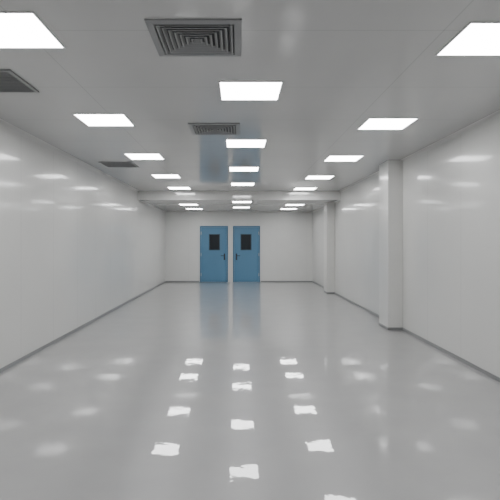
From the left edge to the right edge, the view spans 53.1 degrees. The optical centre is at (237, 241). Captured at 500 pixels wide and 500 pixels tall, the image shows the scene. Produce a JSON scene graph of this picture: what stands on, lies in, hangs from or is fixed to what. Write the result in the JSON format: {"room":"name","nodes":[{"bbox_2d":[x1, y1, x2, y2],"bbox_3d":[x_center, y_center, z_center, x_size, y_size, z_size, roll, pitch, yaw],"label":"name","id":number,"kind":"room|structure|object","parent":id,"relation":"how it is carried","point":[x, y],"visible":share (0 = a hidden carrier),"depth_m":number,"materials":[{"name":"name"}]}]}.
{"room":"clean room","nodes":[
{"label":"clean room","id":0,"kind":"room"},
{"bbox_2d":[0,125,164,367],"bbox_3d":[-2.995,0.055,7.500,0.150,3.090,25.000,0,0,0],"label":"wall","id":1,"kind":"structure","parent":0,"point":[77,244],"depth_m":8.22,"materials":[{"name":"paint"}]},
{"bbox_2d":[0,119,138,191],"bbox_3d":[-2.895,-1.465,4.800,0.050,0.050,19.600,0,0,0],"label":"trim","id":2,"kind":"structure","parent":1,"relation":"attached to","point":[2,122],"depth_m":7.94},
{"bbox_2d":[0,281,164,372],"bbox_3d":[-2.914,1.577,7.500,0.012,0.045,25.000,0,0,0],"label":"baseboard","id":3,"kind":"structure","parent":1,"relation":"attached to","point":[2,369],"depth_m":8.29,"materials":[{"name":"grey plastic"}]},
{"bbox_2d":[138,200,164,211],"bbox_3d":[-2.895,-1.205,17.300,0.050,0.050,5.400,0,0,0],"label":"trim","id":4,"kind":"structure","parent":1,"relation":"attached to","point":[140,201],"depth_m":16.61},
{"bbox_2d":[166,212,311,281],"bbox_3d":[0.040,0.055,20.075,6.220,3.090,0.150,0,0,0],"label":"wall","id":5,"kind":"structure","parent":0,"point":[285,238],"depth_m":20.00,"materials":[{"name":"paint"}]},
{"bbox_2d":[165,212,165,280],"bbox_3d":[-2.895,0.185,19.975,0.050,2.830,0.050,0,0,0],"label":"trim","id":6,"kind":"structure","parent":5,"relation":"attached to","point":[165,212],"depth_m":19.99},
{"bbox_2d":[165,281,198,281],"bbox_3d":[-2.235,1.577,19.994,1.370,0.045,0.012,0,0,0],"label":"baseboard","id":7,"kind":"structure","parent":5,"relation":"attached to","point":[165,281],"depth_m":19.99,"materials":[{"name":"grey plastic"}]},
{"bbox_2d":[201,227,226,281],"bbox_3d":[-0.960,0.502,19.979,1.012,2.176,0.038,0,0,0],"label":"leaf","id":8,"kind":"object","parent":5,"relation":"attached to","point":[213,265],"visible":1,"depth_m":19.96,"materials":[{"name":"blue paint"}]},
{"bbox_2d":[209,234,224,259],"bbox_3d":[-0.836,0.200,19.930,0.648,1.040,0.059,0,0,0],"label":"window","id":9,"kind":"structure","parent":8,"relation":"attached to","point":[214,239],"depth_m":19.95,"materials":[{"name":"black glass"}]},
{"bbox_2d":[200,226,227,281],"bbox_3d":[-0.960,0.480,19.974,1.120,2.240,0.049,0,0,0],"label":"frame","id":10,"kind":"object","parent":5,"relation":"attached to","point":[200,226],"visible":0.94,"depth_m":19.95,"materials":[{"name":"blue paint"}]},
{"bbox_2d":[165,211,312,212],"bbox_3d":[0.040,-1.205,19.975,5.920,0.050,0.050,0,0,0],"label":"trim","id":11,"kind":"structure","parent":5,"relation":"attached to","point":[165,211],"depth_m":19.98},
{"bbox_2d":[234,227,258,281],"bbox_3d":[0.340,0.502,19.979,0.972,2.176,0.038,0,0,0],"label":"leaf","id":12,"kind":"object","parent":5,"relation":"attached to","point":[246,266],"visible":1,"depth_m":19.96,"materials":[{"name":"blue paint"}]},
{"bbox_2d":[236,234,251,259],"bbox_3d":[0.226,0.200,19.930,0.628,1.040,0.059,0,0,0],"label":"window","id":13,"kind":"structure","parent":12,"relation":"attached to","point":[246,239],"depth_m":19.95,"materials":[{"name":"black glass"}]},
{"bbox_2d":[233,226,259,281],"bbox_3d":[0.340,0.480,19.974,1.080,2.240,0.049,0,0,0],"label":"frame","id":14,"kind":"object","parent":5,"relation":"attached to","point":[233,226],"visible":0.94,"depth_m":19.95,"materials":[{"name":"blue paint"}]},
{"bbox_2d":[261,281,312,281],"bbox_3d":[1.955,1.577,19.994,2.090,0.045,0.012,0,0,0],"label":"baseboard","id":15,"kind":"structure","parent":5,"relation":"attached to","point":[261,281],"depth_m":19.99,"materials":[{"name":"grey plastic"}]},
{"bbox_2d":[312,212,312,280],"bbox_3d":[2.975,0.185,19.975,0.050,2.830,0.050,0,0,0],"label":"trim","id":16,"kind":"structure","parent":5,"relation":"attached to","point":[312,212],"depth_m":19.99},
{"bbox_2d":[0,282,499,499],"bbox_3d":[0.040,1.675,7.500,6.320,0.150,25.400,0,0,0],"label":"floor","id":17,"kind":"structure","parent":0,"point":[181,390],"depth_m":4.83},
{"bbox_2d":[0,0,499,210],"bbox_3d":[0.040,-1.420,7.425,6.220,0.380,25.150,0,0,0],"label":"ceiling","id":18,"kind":"structure","parent":0,"point":[340,64],"depth_m":4.92,"materials":[{"name":"paint"}]},
{"bbox_2d":[0,69,38,92],"bbox_3d":[-2.280,-1.482,4.630,0.630,0.015,0.630,0,0,0],"label":"return grille","id":19,"kind":"object","parent":18,"relation":"in","point":[10,82],"depth_m":4.71,"materials":[{"name":"grey metal"}]},
{"bbox_2d":[0,11,65,48],"bbox_3d":[-1.620,-1.486,3.530,0.600,0.008,0.600,0,0,0],"label":"ceiling light panel","id":20,"kind":"object","parent":18,"relation":"in","point":[18,29],"depth_m":3.56,"materials":[{"name":"white plastic"}]},
{"bbox_2d":[73,114,134,125],"bbox_3d":[-1.620,-1.486,6.100,0.600,0.008,0.600,0,0,0],"label":"ceiling light panel","id":21,"kind":"object","parent":18,"relation":"in","point":[88,119],"depth_m":6.05,"materials":[{"name":"white plastic"}]},
{"bbox_2d":[98,162,138,167],"bbox_3d":[-2.280,-1.482,9.600,0.630,0.015,0.630,0,0,0],"label":"return grille","id":22,"kind":"object","parent":18,"relation":"in","point":[107,164],"depth_m":9.55,"materials":[{"name":"grey metal"}]},
{"bbox_2d":[124,153,164,159],"bbox_3d":[-1.620,-1.486,8.700,0.600,0.008,0.600,0,0,0],"label":"ceiling light panel","id":23,"kind":"object","parent":18,"relation":"in","point":[133,156],"depth_m":8.67,"materials":[{"name":"white plastic"}]},
{"bbox_2d":[151,174,180,177],"bbox_3d":[-1.620,-1.486,11.300,0.600,0.008,0.600,0,0,0],"label":"ceiling light panel","id":24,"kind":"object","parent":18,"relation":"in","point":[154,175],"depth_m":11.23,"materials":[{"name":"white plastic"}]},
{"bbox_2d":[167,187,190,188],"bbox_3d":[-1.620,-1.486,13.800,0.600,0.008,0.600,0,0,0],"label":"ceiling light panel","id":25,"kind":"object","parent":18,"relation":"in","point":[167,187],"depth_m":13.61,"materials":[{"name":"white plastic"}]},
{"bbox_2d":[144,19,241,56],"bbox_3d":[-0.300,-1.479,3.660,0.650,0.022,0.650,0,0,0],"label":"air diffuser","id":26,"kind":"object","parent":18,"relation":"in","point":[170,37],"depth_m":3.60,"materials":[{"name":"grey metal"}]},
{"bbox_2d":[185,208,202,209],"bbox_3d":[-1.620,-1.226,18.500,0.600,0.008,0.600,0,0,0],"label":"ceiling light panel","id":27,"kind":"object","parent":18,"relation":"in","point":[185,208],"depth_m":18.25,"materials":[{"name":"white plastic"}]},
{"bbox_2d":[188,123,239,134],"bbox_3d":[-0.300,-1.479,6.580,0.650,0.022,0.650,0,0,0],"label":"air diffuser","id":28,"kind":"object","parent":18,"relation":"in","point":[196,128],"depth_m":6.53,"materials":[{"name":"grey metal"}]},
{"bbox_2d":[232,201,251,202],"bbox_3d":[0.120,-1.226,15.300,0.600,0.008,0.600,0,0,0],"label":"ceiling light panel","id":29,"kind":"object","parent":18,"relation":"in","point":[232,201],"depth_m":15.28,"materials":[{"name":"white plastic"}]},
{"bbox_2d":[231,183,254,185],"bbox_3d":[0.120,-1.486,12.850,0.600,0.008,0.600,0,0,0],"label":"ceiling light panel","id":30,"kind":"object","parent":18,"relation":"in","point":[232,184],"depth_m":12.90,"materials":[{"name":"white plastic"}]},
{"bbox_2d":[229,167,258,170],"bbox_3d":[0.120,-1.486,10.200,0.600,0.008,0.600,0,0,0],"label":"ceiling light panel","id":31,"kind":"object","parent":18,"relation":"in","point":[230,168],"depth_m":10.09,"materials":[{"name":"white plastic"}]},
{"bbox_2d":[226,139,266,147],"bbox_3d":[0.120,-1.486,7.550,0.600,0.008,0.600,0,0,0],"label":"ceiling light panel","id":32,"kind":"object","parent":18,"relation":"in","point":[230,143],"depth_m":7.53,"materials":[{"name":"white plastic"}]},
{"bbox_2d":[219,81,282,99],"bbox_3d":[0.120,-1.486,4.930,0.600,0.008,0.600,0,0,0],"label":"ceiling light panel","id":33,"kind":"object","parent":18,"relation":"in","point":[229,90],"depth_m":4.89,"materials":[{"name":"white plastic"}]},
{"bbox_2d":[280,208,296,209],"bbox_3d":[1.870,-1.226,18.500,0.600,0.008,0.600,0,0,0],"label":"ceiling light panel","id":34,"kind":"object","parent":18,"relation":"in","point":[281,208],"depth_m":18.53,"materials":[{"name":"white plastic"}]},
{"bbox_2d":[285,204,304,205],"bbox_3d":[1.870,-1.226,16.500,0.600,0.008,0.600,0,0,0],"label":"ceiling light panel","id":35,"kind":"object","parent":18,"relation":"in","point":[286,204],"depth_m":16.30,"materials":[{"name":"white plastic"}]},
{"bbox_2d":[293,187,316,189],"bbox_3d":[1.870,-1.486,13.950,0.600,0.008,0.600,0,0,0],"label":"ceiling light panel","id":36,"kind":"object","parent":18,"relation":"in","point":[296,188],"depth_m":13.86,"materials":[{"name":"white plastic"}]},
{"bbox_2d":[305,175,334,178],"bbox_3d":[1.870,-1.486,11.500,0.600,0.008,0.600,0,0,0],"label":"ceiling light panel","id":37,"kind":"object","parent":18,"relation":"in","point":[309,176],"depth_m":11.32,"materials":[{"name":"white plastic"}]},
{"bbox_2d":[324,155,363,160],"bbox_3d":[1.870,-1.486,8.900,0.600,0.008,0.600,0,0,0],"label":"ceiling light panel","id":38,"kind":"object","parent":18,"relation":"in","point":[331,157],"depth_m":8.77,"materials":[{"name":"white plastic"}]},
{"bbox_2d":[357,118,418,129],"bbox_3d":[1.870,-1.486,6.300,0.600,0.008,0.600,0,0,0],"label":"ceiling light panel","id":39,"kind":"object","parent":18,"relation":"in","point":[371,123],"depth_m":6.26,"materials":[{"name":"white plastic"}]},
{"bbox_2d":[435,22,499,55],"bbox_3d":[1.870,-1.486,3.680,0.600,0.008,0.600,0,0,0],"label":"ceiling light panel","id":40,"kind":"object","parent":18,"relation":"in","point":[476,38],"depth_m":3.72,"materials":[{"name":"white plastic"}]},
{"bbox_2d":[324,202,334,293],"bbox_3d":[2.877,0.185,15.800,0.246,2.830,0.612,0,0,0],"label":"wall column","id":41,"kind":"structure","parent":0,"point":[329,207],"depth_m":15.50,"materials":[{"name":"white paint"}]},
{"bbox_2d":[379,160,402,329],"bbox_3d":[2.862,0.055,9.390,0.276,3.090,0.592,0,0,0],"label":"wall column","id":42,"kind":"structure","parent":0,"point":[390,171],"depth_m":9.10,"materials":[{"name":"white paint"}]},
{"bbox_2d":[313,116,499,377],"bbox_3d":[3.075,0.055,7.500,0.150,3.090,25.000,0,0,0],"label":"wall","id":43,"kind":"structure","parent":0,"point":[451,190],"depth_m":7.33,"materials":[{"name":"paint"}]},
{"bbox_2d":[313,200,340,211],"bbox_3d":[2.975,-1.205,17.300,0.050,0.050,5.400,0,0,0],"label":"trim","id":44,"kind":"structure","parent":43,"relation":"attached to","point":[335,202],"depth_m":17.75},
{"bbox_2d":[334,292,378,316],"bbox_3d":[2.994,1.577,12.590,0.012,0.045,5.800,0,0,0],"label":"baseboard","id":45,"kind":"structure","parent":43,"relation":"attached to","point":[358,305],"depth_m":12.40,"materials":[{"name":"grey plastic"}]},
{"bbox_2d":[340,110,499,191],"bbox_3d":[2.975,-1.465,4.800,0.050,0.050,19.600,0,0,0],"label":"trim","id":46,"kind":"structure","parent":43,"relation":"attached to","point":[496,114],"depth_m":7.19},
{"bbox_2d":[402,328,499,381],"bbox_3d":[2.994,1.577,2.045,0.012,0.045,14.090,0,0,0],"label":"baseboard","id":47,"kind":"structure","parent":43,"relation":"attached to","point":[485,372],"depth_m":6.84,"materials":[{"name":"grey plastic"}]}
]}

